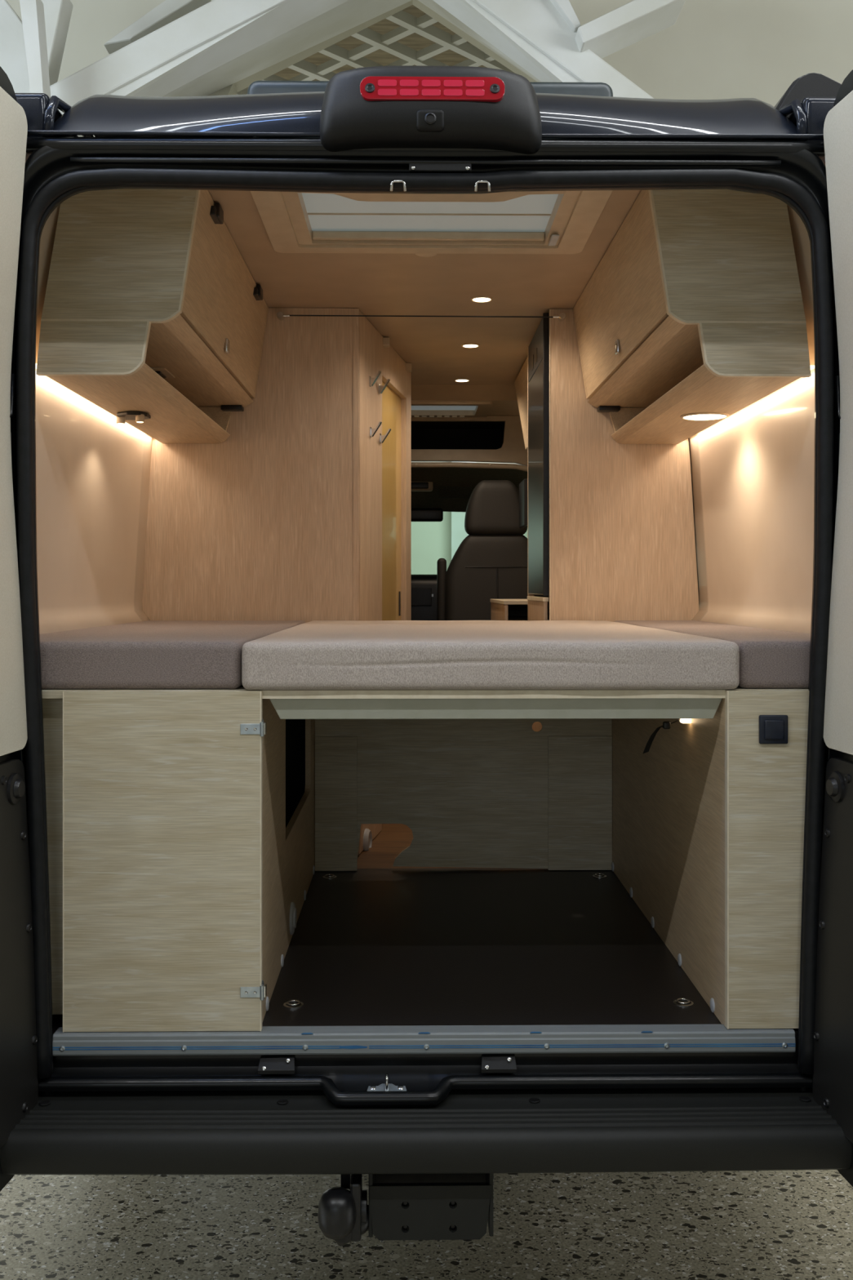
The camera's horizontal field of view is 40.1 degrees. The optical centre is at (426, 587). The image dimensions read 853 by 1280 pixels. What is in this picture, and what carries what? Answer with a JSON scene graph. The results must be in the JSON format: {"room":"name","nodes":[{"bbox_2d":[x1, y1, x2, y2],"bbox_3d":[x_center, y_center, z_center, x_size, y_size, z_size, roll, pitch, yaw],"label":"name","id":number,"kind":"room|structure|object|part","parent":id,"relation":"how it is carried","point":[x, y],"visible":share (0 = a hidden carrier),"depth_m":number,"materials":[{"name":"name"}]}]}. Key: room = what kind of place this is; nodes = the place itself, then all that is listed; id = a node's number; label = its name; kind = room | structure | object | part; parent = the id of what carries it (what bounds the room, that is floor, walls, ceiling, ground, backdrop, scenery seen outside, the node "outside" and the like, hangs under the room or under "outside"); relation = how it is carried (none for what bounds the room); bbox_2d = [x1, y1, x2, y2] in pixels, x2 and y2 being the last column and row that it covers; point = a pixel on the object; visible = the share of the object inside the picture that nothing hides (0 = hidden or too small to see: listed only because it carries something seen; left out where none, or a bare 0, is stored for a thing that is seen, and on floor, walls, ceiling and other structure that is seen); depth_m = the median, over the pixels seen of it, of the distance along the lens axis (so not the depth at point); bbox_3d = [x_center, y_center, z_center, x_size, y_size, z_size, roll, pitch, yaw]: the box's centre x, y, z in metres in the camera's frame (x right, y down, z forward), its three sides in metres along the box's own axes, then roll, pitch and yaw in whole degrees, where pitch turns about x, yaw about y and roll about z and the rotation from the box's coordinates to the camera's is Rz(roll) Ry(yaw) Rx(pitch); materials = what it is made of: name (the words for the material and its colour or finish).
{"room":"vehicle showroom","nodes":[
{"label":"vehicle showroom","id":0,"kind":"room"},
{"bbox_2d":[0,1169,852,1279],"bbox_3d":[-0.018,1.510,3.840,14.000,0.100,21.000,0,0,-1],"label":"floor","id":1,"kind":"structure","parent":0,"point":[793,1224],"depth_m":2.66,"materials":[{"name":"stone"}]},
{"bbox_2d":[0,65,852,1191],"bbox_3d":[-0.027,0.183,4.545,2.120,2.553,5.990,0,0,-1],"label":"camper van","id":2,"kind":"object","parent":1,"relation":"on","point":[451,1020],"visible":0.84,"depth_m":2.32,"materials":[{"name":"metal"}]},
{"bbox_3d":[-0.864,0.065,1.924,0.119,2.090,0.766,0,0,5],"label":"door","id":3,"kind":"part","parent":2,"relation":"part of","materials":[{"name":"metal"}]},
{"bbox_2d":[35,188,268,443],"bbox_3d":[-0.699,-0.703,3.243,0.392,0.454,1.266,0,0,-1],"label":"locker","id":4,"kind":"object","parent":2,"relation":"attached to","point":[152,306],"visible":0.98,"depth_m":2.61,"materials":[{"name":"brown wood"}]},
{"bbox_3d":[-0.746,-0.537,2.619,0.250,0.118,0.016,0,0,-1],"label":"panel","id":5,"kind":"part","parent":4,"relation":"part of","materials":[{"name":"brown wood"}]},
{"bbox_3d":[-0.682,-0.763,2.620,0.355,0.332,0.016,0,0,-1],"label":"panel","id":6,"kind":"part","parent":4,"relation":"part of","materials":[{"name":"brown wood"}]},
{"bbox_2d":[115,411,150,424],"bbox_3d":[-0.806,-0.463,3.210,0.088,0.028,0.100,0,0,-1],"label":"light","id":7,"kind":"object","parent":4,"relation":"attached to","point":[139,416],"visible":1,"depth_m":3.18,"materials":[{"name":"black plastic"}]},
{"bbox_2d":[46,363,231,443],"bbox_3d":[-0.749,-0.537,3.252,0.233,0.118,1.248,0,0,-1],"label":"shelf","id":8,"kind":"object","parent":4,"relation":"on","point":[184,405],"depth_m":3.16,"materials":[{"name":"brown wood"}]},
{"bbox_2d":[155,371,165,377],"bbox_3d":[-0.748,-0.590,3.241,0.039,0.006,0.080,0,0,-1],"label":"socket","id":9,"kind":"object","parent":4,"relation":"attached to","point":[162,374],"depth_m":3.23,"materials":[{"name":"black plastic"}]},
{"bbox_3d":[-0.748,-0.595,3.241,0.075,0.004,0.140,0,0,-1],"label":"charger plate","id":10,"kind":"part","parent":4,"relation":"part of","materials":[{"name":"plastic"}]},
{"bbox_3d":[-0.588,-0.608,3.254,0.046,0.022,1.248,0,0,-1],"label":"rail","id":11,"kind":"part","parent":4,"relation":"part of","materials":[{"name":"brown wood"}]},
{"bbox_3d":[-0.504,-0.909,2.841,0.013,0.034,0.065,0,0,-1],"label":"stay arm","id":12,"kind":"part","parent":4,"relation":"part of","materials":[{"name":"black plastic"}]},
{"bbox_3d":[-0.547,-0.777,3.239,0.062,0.298,1.218,0,0,-1],"label":"locker door","id":13,"kind":"part","parent":4,"relation":"part of","materials":[{"name":"brown wood"}]},
{"bbox_3d":[-0.551,-0.667,3.230,0.010,0.040,0.033,0,0,-1],"label":"handle","id":14,"kind":"part","parent":4,"relation":"part of","materials":[{"name":"silver metal"}]},
{"bbox_2d":[220,404,244,411],"bbox_3d":[-0.638,-0.590,3.846,0.070,0.015,0.047,0,0,-1],"label":"socket","id":15,"kind":"object","parent":4,"relation":"attached to","point":[223,407],"depth_m":3.82,"materials":[{"name":"black plastic"}]},
{"bbox_3d":[-0.514,-0.909,3.601,0.013,0.034,0.065,0,0,-1],"label":"stay arm","id":16,"kind":"part","parent":4,"relation":"part of","materials":[{"name":"black plastic"}]},
{"bbox_2d":[42,690,315,1032],"bbox_3d":[-0.634,0.549,3.008,0.608,0.685,1.368,0,0,-1],"label":"base cabinet","id":17,"kind":"object","parent":2,"relation":"on","point":[180,824],"visible":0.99,"depth_m":2.33,"materials":[{"name":"brown wood"}]},
{"bbox_3d":[-0.825,0.547,2.392,0.210,0.646,0.015,0,0,-1],"label":"recessed panel","id":18,"kind":"part","parent":17,"relation":"part of","materials":[{"name":"grey wood"}]},
{"bbox_3d":[-0.324,0.806,2.340,0.006,0.024,0.016,0,0,-1],"label":"hinge arm","id":19,"kind":"part","parent":17,"relation":"part of","materials":[{"name":"silver metal"}]},
{"bbox_3d":[-0.324,0.281,2.340,0.006,0.024,0.016,0,0,-1],"label":"hinge arm","id":20,"kind":"part","parent":17,"relation":"part of","materials":[{"name":"silver metal"}]},
{"bbox_3d":[-0.352,0.557,3.024,0.016,0.668,1.344,0,0,-1],"label":"panel","id":21,"kind":"part","parent":17,"relation":"part of","materials":[{"name":"brown wood"}]},
{"bbox_2d":[289,902,297,934],"bbox_3d":[-0.337,0.838,2.966,0.012,0.080,0.080,0,0,-1],"label":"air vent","id":22,"kind":"object","parent":17,"relation":"attached to","point":[293,914],"depth_m":2.94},
{"bbox_3d":[-0.297,0.947,2.322,0.073,0.028,0.024,0,0,-1],"label":"stop plate","id":23,"kind":"part","parent":2,"relation":"part of","materials":[{"name":"black plastic"}]},
{"bbox_2d":[283,1000,303,1008],"bbox_3d":[-0.284,0.889,2.502,0.043,0.008,0.043,0,0,-1],"label":"ring","id":24,"kind":"object","parent":2,"relation":"on","point":[287,1002],"visible":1,"depth_m":2.49,"materials":[{"name":"silver metal"}]},
{"bbox_2d":[322,874,336,879],"bbox_3d":[-0.298,0.889,3.607,0.043,0.008,0.043,0,0,-1],"label":"ring","id":25,"kind":"object","parent":2,"relation":"on","point":[328,876],"visible":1,"depth_m":3.60,"materials":[{"name":"silver metal"}]},
{"bbox_2d":[359,310,411,853],"bbox_3d":[-0.491,-0.009,4.429,0.869,1.837,1.049,0,0,-1],"label":"wall","id":26,"kind":"structure","parent":2,"relation":"on","point":[384,468],"depth_m":4.39,"materials":[{"name":"brown wood"}]},
{"bbox_2d":[363,828,372,850],"bbox_3d":[-0.201,0.867,4.006,0.016,0.084,0.084,0,0,9],"label":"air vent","id":27,"kind":"object","parent":26,"relation":"in","point":[367,836],"depth_m":3.98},
{"bbox_3d":[-0.208,-0.018,4.110,0.030,1.820,0.405,0,0,9],"label":"wall panel","id":28,"kind":"part","parent":26,"relation":"part of","materials":[{"name":"brown wood"}]},
{"bbox_2d":[368,370,381,386],"bbox_3d":[-0.179,-0.726,4.070,0.041,0.052,0.020,0,0,9],"label":"coat hook","id":29,"kind":"object","parent":26,"relation":"attached to","point":[371,380],"visible":1,"depth_m":4.07,"materials":[{"name":"silver metal"}]},
{"bbox_2d":[368,422,382,437],"bbox_3d":[-0.177,-0.551,4.079,0.041,0.052,0.020,0,0,9],"label":"coat hook","id":30,"kind":"object","parent":26,"relation":"attached to","point":[371,431],"visible":1,"depth_m":4.07,"materials":[{"name":"silver metal"}]},
{"bbox_2d":[377,378,390,394],"bbox_3d":[-0.153,-0.728,4.237,0.041,0.052,0.020,0,0,9],"label":"coat hook","id":31,"kind":"object","parent":26,"relation":"attached to","point":[380,388],"visible":1,"depth_m":4.23,"materials":[{"name":"silver metal"}]},
{"bbox_2d":[379,428,391,444],"bbox_3d":[-0.150,-0.551,4.258,0.041,0.052,0.020,0,0,9],"label":"coat hook","id":32,"kind":"object","parent":26,"relation":"attached to","point":[382,437],"visible":1,"depth_m":4.25,"materials":[{"name":"silver metal"}]},
{"bbox_3d":[-0.154,0.042,4.582,0.020,1.700,0.585,0,0,9],"label":"bathroom door","id":33,"kind":"part","parent":26,"relation":"part of","materials":[{"name":"laminate"}]},
{"bbox_3d":[-0.129,-0.018,4.634,0.030,1.820,0.653,0,0,9],"label":"door frame","id":34,"kind":"part","parent":26,"relation":"part of","materials":[{"name":"brown wood"}]},
{"bbox_3d":[-0.114,0.065,4.796,0.012,0.100,0.020,0,0,9],"label":"door handle","id":35,"kind":"part","parent":26,"relation":"part of","materials":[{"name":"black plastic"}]},
{"bbox_3d":[-0.078,0.987,2.293,0.078,0.016,0.035,0,0,-1],"label":"latch plate","id":36,"kind":"part","parent":2,"relation":"part of","materials":[{"name":"metal"}]},
{"bbox_2d":[317,1173,493,1246],"bbox_3d":[0.001,1.152,2.287,1.240,0.164,0.266,0,0,-1],"label":"tow hitch","id":37,"kind":"object","parent":2,"relation":"attached to","point":[427,1206],"visible":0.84,"depth_m":2.21,"materials":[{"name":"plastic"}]},
{"bbox_3d":[-0.133,1.170,2.213,0.021,0.110,0.050,0,0,-1],"label":"neck arm","id":38,"kind":"part","parent":37,"relation":"part of","materials":[{"name":"black plastic"}]},
{"bbox_3d":[0.008,1.181,2.216,0.230,0.102,0.012,0,0,-1],"label":"bracket plate","id":39,"kind":"part","parent":37,"relation":"part of","materials":[{"name":"plastic"}]},
{"bbox_2d":[411,482,428,488],"bbox_3d":[-0.094,-0.552,6.320,0.210,0.035,0.018,0,0,-1],"label":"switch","id":40,"kind":"object","parent":2,"relation":"attached to","point":[414,485],"depth_m":6.31,"materials":[{"name":"black plastic"}]},
{"bbox_2d":[142,307,698,855],"bbox_3d":[-0.019,-0.020,3.899,1.869,1.820,0.020,0,0,-1],"label":"wall","id":41,"kind":"structure","parent":2,"relation":"on","point":[261,522],"depth_m":3.89,"materials":[{"name":"brown wood"}]},
{"bbox_3d":[-0.589,-0.020,3.892,0.729,1.820,0.018,0,0,-1],"label":"panel","id":42,"kind":"part","parent":41,"relation":"part of","materials":[{"name":"brown wood"}]},
{"bbox_3d":[-0.235,-0.019,3.896,0.022,1.818,0.020,0,0,-1],"label":"edge post","id":43,"kind":"part","parent":41,"relation":"part of","materials":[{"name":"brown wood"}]},
{"bbox_2d":[276,311,566,321],"bbox_3d":[-0.017,-0.895,3.864,0.952,0.024,0.048,0,0,-1],"label":"rod","id":44,"kind":"object","parent":41,"relation":"attached to","point":[280,315],"visible":1,"depth_m":3.85,"materials":[{"name":"black plastic"}]},
{"bbox_3d":[0.411,-0.019,3.904,0.004,1.818,0.020,0,0,-1],"label":"edge post","id":45,"kind":"part","parent":41,"relation":"part of","materials":[{"name":"black metal"}]},
{"bbox_3d":[0.001,-0.840,2.308,1.400,0.012,0.012,0,0,-1],"label":"rail","id":46,"kind":"part","parent":2,"relation":"part of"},
{"bbox_3d":[0.001,-0.873,2.318,1.580,0.030,0.030,0,0,-1],"label":"rail","id":47,"kind":"part","parent":2,"relation":"part of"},
{"bbox_3d":[0.001,0.962,2.340,1.550,0.073,0.008,0,0,-1],"label":"sill panel","id":48,"kind":"part","parent":2,"relation":"part of","materials":[{"name":"grey metal"}]},
{"bbox_2d":[411,507,443,521],"bbox_3d":[-0.040,-0.407,6.545,0.265,0.075,0.050,0,0,-1],"label":"mirror","id":49,"kind":"object","parent":2,"relation":"attached to","point":[418,514],"depth_m":6.52,"materials":[{"name":"black plastic"}]},
{"bbox_2d":[247,80,613,139],"bbox_3d":[0.006,-1.096,2.930,0.835,0.112,0.580,0,0,-1],"label":"roof hatch","id":50,"kind":"object","parent":2,"relation":"on","point":[600,89],"visible":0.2,"depth_m":2.64,"materials":[{"name":"grey plastic"}]},
{"bbox_2d":[249,190,613,257],"bbox_3d":[0.008,-0.951,2.968,0.840,0.071,0.635,0,0,-1],"label":"skylight","id":51,"kind":"object","parent":2,"relation":"attached to","point":[527,222],"visible":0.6,"depth_m":3.03,"materials":[{"name":"beige plastic"}]},
{"bbox_2d":[302,192,558,231],"bbox_3d":[0.008,-0.962,2.915,0.630,0.003,0.480,0,0,-1],"label":"blind","id":52,"kind":"object","parent":51,"relation":"hanging from","point":[324,212],"depth_m":3.00,"materials":[{"name":"grey"}]},
{"bbox_3d":[0.008,-0.956,2.919,0.720,0.060,0.507,0,0,-1],"label":"frame","id":53,"kind":"part","parent":51,"relation":"part of","materials":[{"name":"beige plastic"}]},
{"bbox_2d":[411,401,492,417],"bbox_3d":[-0.077,-0.874,5.699,0.770,0.039,0.420,0,0,-1],"label":"skylight","id":54,"kind":"object","parent":2,"relation":"attached to","point":[482,409],"visible":0.41,"depth_m":5.79,"materials":[{"name":"beige plastic"}]},
{"bbox_2d":[411,405,476,409],"bbox_3d":[-0.082,-0.891,5.694,0.660,0.003,0.330,0,0,-1],"label":"blind","id":55,"kind":"object","parent":54,"relation":"hanging from","point":[413,407],"depth_m":5.79,"materials":[{"name":"grey"}]},
{"bbox_2d":[453,377,470,382],"bbox_3d":[0.159,-0.927,5.232,0.072,0.005,0.072,0,0,-1],"label":"light","id":56,"kind":"object","parent":2,"relation":"attached to","point":[462,380],"visible":1,"depth_m":5.22,"materials":[{"name":"beige plastic"}]},
{"bbox_2d":[315,718,612,871],"bbox_3d":[0.117,0.557,3.693,0.937,0.666,0.022,0,0,-1],"label":"board","id":57,"kind":"object","parent":2,"relation":"attached to","point":[470,793],"visible":0.78,"depth_m":3.69,"materials":[{"name":"brown wood"}]},
{"bbox_2d":[411,415,527,466],"bbox_3d":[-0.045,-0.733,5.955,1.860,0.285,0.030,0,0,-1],"label":"shelf","id":58,"kind":"object","parent":2,"relation":"attached to","point":[513,450],"depth_m":5.94,"materials":[{"name":"beige plastic"}]},
{"bbox_2d":[461,342,479,347],"bbox_3d":[0.169,-0.927,4.482,0.072,0.005,0.072,0,0,-1],"label":"light","id":59,"kind":"object","parent":2,"relation":"attached to","point":[467,344],"visible":1,"depth_m":4.47,"materials":[{"name":"beige plastic"}]},
{"bbox_2d":[436,480,527,620],"bbox_3d":[0.313,0.191,5.758,0.530,1.406,0.674,0,0,-1],"label":"seat","id":60,"kind":"object","parent":2,"relation":"on","point":[491,562],"visible":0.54,"depth_m":5.50,"materials":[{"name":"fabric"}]},
{"bbox_3d":[0.072,0.085,5.541,0.044,0.450,0.080,0,0,-1],"label":"armrest","id":61,"kind":"part","parent":60,"relation":"part of","materials":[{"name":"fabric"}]},
{"bbox_3d":[0.331,0.090,5.530,0.490,0.700,0.202,0,0,-1],"label":"backrest","id":62,"kind":"part","parent":60,"relation":"part of","materials":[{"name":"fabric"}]},
{"bbox_2d":[471,295,493,302],"bbox_3d":[0.178,-0.927,3.763,0.072,0.005,0.072,0,0,-1],"label":"light","id":63,"kind":"object","parent":2,"relation":"attached to","point":[480,298],"visible":1,"depth_m":3.75,"materials":[{"name":"beige plastic"}]},
{"bbox_3d":[0.144,0.947,2.328,0.071,0.028,0.024,0,0,-1],"label":"stop plate","id":64,"kind":"part","parent":2,"relation":"part of","materials":[{"name":"black plastic"}]},
{"bbox_2d":[489,345,548,731],"bbox_3d":[0.583,-0.015,4.606,0.579,1.810,1.383,0,0,-1],"label":"kitchen cabinet","id":65,"kind":"object","parent":2,"relation":"on","point":[535,607],"visible":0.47,"depth_m":4.89,"materials":[{"name":"brown wood"}]},
{"bbox_2d":[507,615,527,620],"bbox_3d":[0.580,0.132,4.859,0.547,0.014,0.778,0,0,-1],"label":"cubby shelf","id":66,"kind":"object","parent":65,"relation":"attached to","point":[509,617],"depth_m":4.84,"materials":[{"name":"brown wood"}]},
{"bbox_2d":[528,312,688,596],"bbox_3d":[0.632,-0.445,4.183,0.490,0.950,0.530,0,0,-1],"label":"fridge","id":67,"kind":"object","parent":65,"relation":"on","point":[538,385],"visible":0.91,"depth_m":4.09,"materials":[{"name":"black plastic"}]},
{"bbox_3d":[0.400,-0.376,4.185,0.020,0.799,0.510,0,0,-1],"label":"door","id":68,"kind":"part","parent":67,"relation":"part of","materials":[{"name":"grey metal"}]},
{"bbox_3d":[0.401,-0.849,4.186,0.018,0.138,0.509,0,0,-1],"label":"control panel","id":69,"kind":"part","parent":67,"relation":"part of","materials":[{"name":"plastic"}]},
{"bbox_2d":[592,873,606,878],"bbox_3d":[0.536,0.889,3.617,0.043,0.008,0.043,0,0,-1],"label":"ring","id":70,"kind":"object","parent":2,"relation":"on","point":[599,875],"visible":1,"depth_m":3.61,"materials":[{"name":"silver metal"}]},
{"bbox_2d":[673,998,693,1006],"bbox_3d":[0.551,0.889,2.512,0.043,0.008,0.043,0,0,-1],"label":"ring","id":71,"kind":"object","parent":2,"relation":"on","point":[677,1000],"visible":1,"depth_m":2.50,"materials":[{"name":"silver metal"}]},
{"bbox_2d":[573,189,814,444],"bbox_3d":[0.681,-0.703,3.261,0.384,0.454,1.266,0,0,-1],"label":"locker","id":72,"kind":"object","parent":2,"relation":"attached to","point":[695,304],"visible":0.99,"depth_m":2.63,"materials":[{"name":"brown wood"}]},
{"bbox_2d":[597,405,620,412],"bbox_3d":[0.602,-0.590,3.861,0.070,0.015,0.047,0,0,-1],"label":"socket","id":73,"kind":"object","parent":72,"relation":"attached to","point":[600,408],"depth_m":3.84,"materials":[{"name":"black plastic"}]},
{"bbox_3d":[0.529,-0.667,3.243,0.010,0.040,0.033,0,0,-1],"label":"handle","id":74,"kind":"part","parent":72,"relation":"part of","materials":[{"name":"silver metal"}]},
{"bbox_3d":[0.525,-0.777,3.253,0.062,0.298,1.218,0,0,-1],"label":"locker door","id":75,"kind":"part","parent":72,"relation":"part of","materials":[{"name":"brown wood"}]},
{"bbox_3d":[0.566,-0.608,3.268,0.046,0.022,1.248,0,0,-1],"label":"rail","id":76,"kind":"part","parent":72,"relation":"part of","materials":[{"name":"brown wood"}]},
{"bbox_2d":[608,364,800,444],"bbox_3d":[0.728,-0.537,3.270,0.233,0.118,1.248,0,0,-1],"label":"shelf","id":77,"kind":"object","parent":72,"relation":"on","point":[649,410],"depth_m":3.19,"materials":[{"name":"brown wood"}]},
{"bbox_2d":[680,412,729,420],"bbox_3d":[0.773,-0.475,3.250,0.132,0.005,0.132,0,0,-1],"label":"round lamp","id":78,"kind":"object","parent":72,"relation":"attached to","point":[699,415],"visible":1,"depth_m":3.23,"materials":[{"name":"beige plastic"}]},
{"bbox_3d":[0.676,-0.763,2.637,0.355,0.332,0.016,0,0,-1],"label":"panel","id":79,"kind":"part","parent":72,"relation":"part of","materials":[{"name":"brown wood"}]},
{"bbox_3d":[0.740,-0.537,2.638,0.250,0.118,0.016,0,0,-1],"label":"panel","id":80,"kind":"part","parent":72,"relation":"part of","materials":[{"name":"brown wood"}]},
{"bbox_2d":[611,689,809,1029],"bbox_3d":[0.701,0.549,3.023,0.222,0.685,1.372,0,0,-1],"label":"base cabinet","id":81,"kind":"object","parent":2,"relation":"on","point":[708,822],"visible":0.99,"depth_m":2.36,"materials":[{"name":"brown wood"}]},
{"bbox_2d":[41,684,808,719],"bbox_3d":[-0.009,0.236,3.117,1.800,0.062,1.526,0,0,-1],"label":"platform","id":82,"kind":"object","parent":81,"relation":"on","point":[287,704],"visible":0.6,"depth_m":2.37,"materials":[{"name":"brown wood"}]},
{"bbox_2d":[39,620,306,688],"bbox_3d":[-0.662,0.156,3.108,0.554,0.097,1.518,0,0,-1],"label":"cushion","id":83,"kind":"object","parent":82,"relation":"on","point":[148,654],"visible":0.65,"depth_m":2.35,"materials":[{"name":"fabric"}]},
{"bbox_3d":[-0.157,0.214,3.117,1.504,0.017,1.523,0,0,-1],"label":"board","id":84,"kind":"part","parent":82,"relation":"part of","materials":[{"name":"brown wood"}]},
{"bbox_2d":[241,620,739,689],"bbox_3d":[0.120,0.156,3.106,1.001,0.098,1.542,0,0,-1],"label":"cushion","id":85,"kind":"object","parent":82,"relation":"on","point":[314,655],"visible":1,"depth_m":2.34,"materials":[{"name":"beige fabric"}]},
{"bbox_2d":[614,620,810,688],"bbox_3d":[0.773,0.156,3.126,0.296,0.097,1.518,0,0,-1],"label":"cushion","id":86,"kind":"object","parent":82,"relation":"on","point":[769,658],"visible":0.52,"depth_m":2.37,"materials":[{"name":"fabric"}]},
{"bbox_3d":[0.743,0.214,3.128,0.296,0.017,1.523,0,0,-1],"label":"board","id":87,"kind":"part","parent":82,"relation":"part of","materials":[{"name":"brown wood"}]},
{"bbox_2d":[643,718,691,753],"bbox_3d":[0.547,0.326,2.660,0.109,0.104,0.035,0,0,-1],"label":"lamp","id":88,"kind":"object","parent":81,"relation":"attached to","point":[666,724],"visible":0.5,"depth_m":2.65,"materials":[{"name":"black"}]},
{"bbox_3d":[0.603,0.557,3.036,0.016,0.668,1.344,0,0,-1],"label":"panel","id":89,"kind":"part","parent":81,"relation":"part of","materials":[{"name":"brown wood"}]},
{"bbox_3d":[0.713,0.546,2.357,0.216,0.679,0.016,0,0,-1],"label":"panel","id":90,"kind":"part","parent":81,"relation":"part of","materials":[{"name":"brown wood"}]},
{"bbox_2d":[759,715,788,743],"bbox_3d":[0.696,0.284,2.345,0.058,0.058,0.008,0,0,-1],"label":"switch","id":91,"kind":"object","parent":81,"relation":"attached to","point":[773,729],"depth_m":2.34,"materials":[{"name":"black plastic"}]},
{"bbox_2d":[750,72,841,140],"bbox_3d":[0.823,-1.018,4.132,0.248,0.106,3.418,0,0,-1],"label":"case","id":92,"kind":"object","parent":2,"relation":"attached to","point":[813,84],"visible":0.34,"depth_m":2.42,"materials":[{"name":"black plastic"}]},
{"bbox_3d":[0.876,0.065,1.946,0.119,2.090,0.766,0,0,-7],"label":"door","id":93,"kind":"part","parent":2,"relation":"part of","materials":[{"name":"metal"}]},
{"bbox_2d":[0,0,852,137],"bbox_3d":[-0.018,-2.379,3.840,14.000,5.523,21.000,0,0,-1],"label":"ceiling","id":94,"kind":"structure","parent":0,"point":[73,51],"depth_m":6.66,"materials":[{"name":"white paint"}]},
{"bbox_2d":[411,462,527,574],"bbox_3d":[-0.151,-1.840,14.439,14.000,6.600,0.200,0,0,-1],"label":"wall","id":95,"kind":"structure","parent":0,"point":[430,540],"depth_m":14.34,"materials":[{"name":"white paint"}]},
{"bbox_2d":[450,462,476,560],"bbox_3d":[0.451,-1.740,14.247,0.300,6.400,0.200,0,0,-1],"label":"trim","id":96,"kind":"structure","parent":95,"relation":"attached to","point":[458,533],"depth_m":14.14,"materials":[{"name":"white paint"}]}
]}

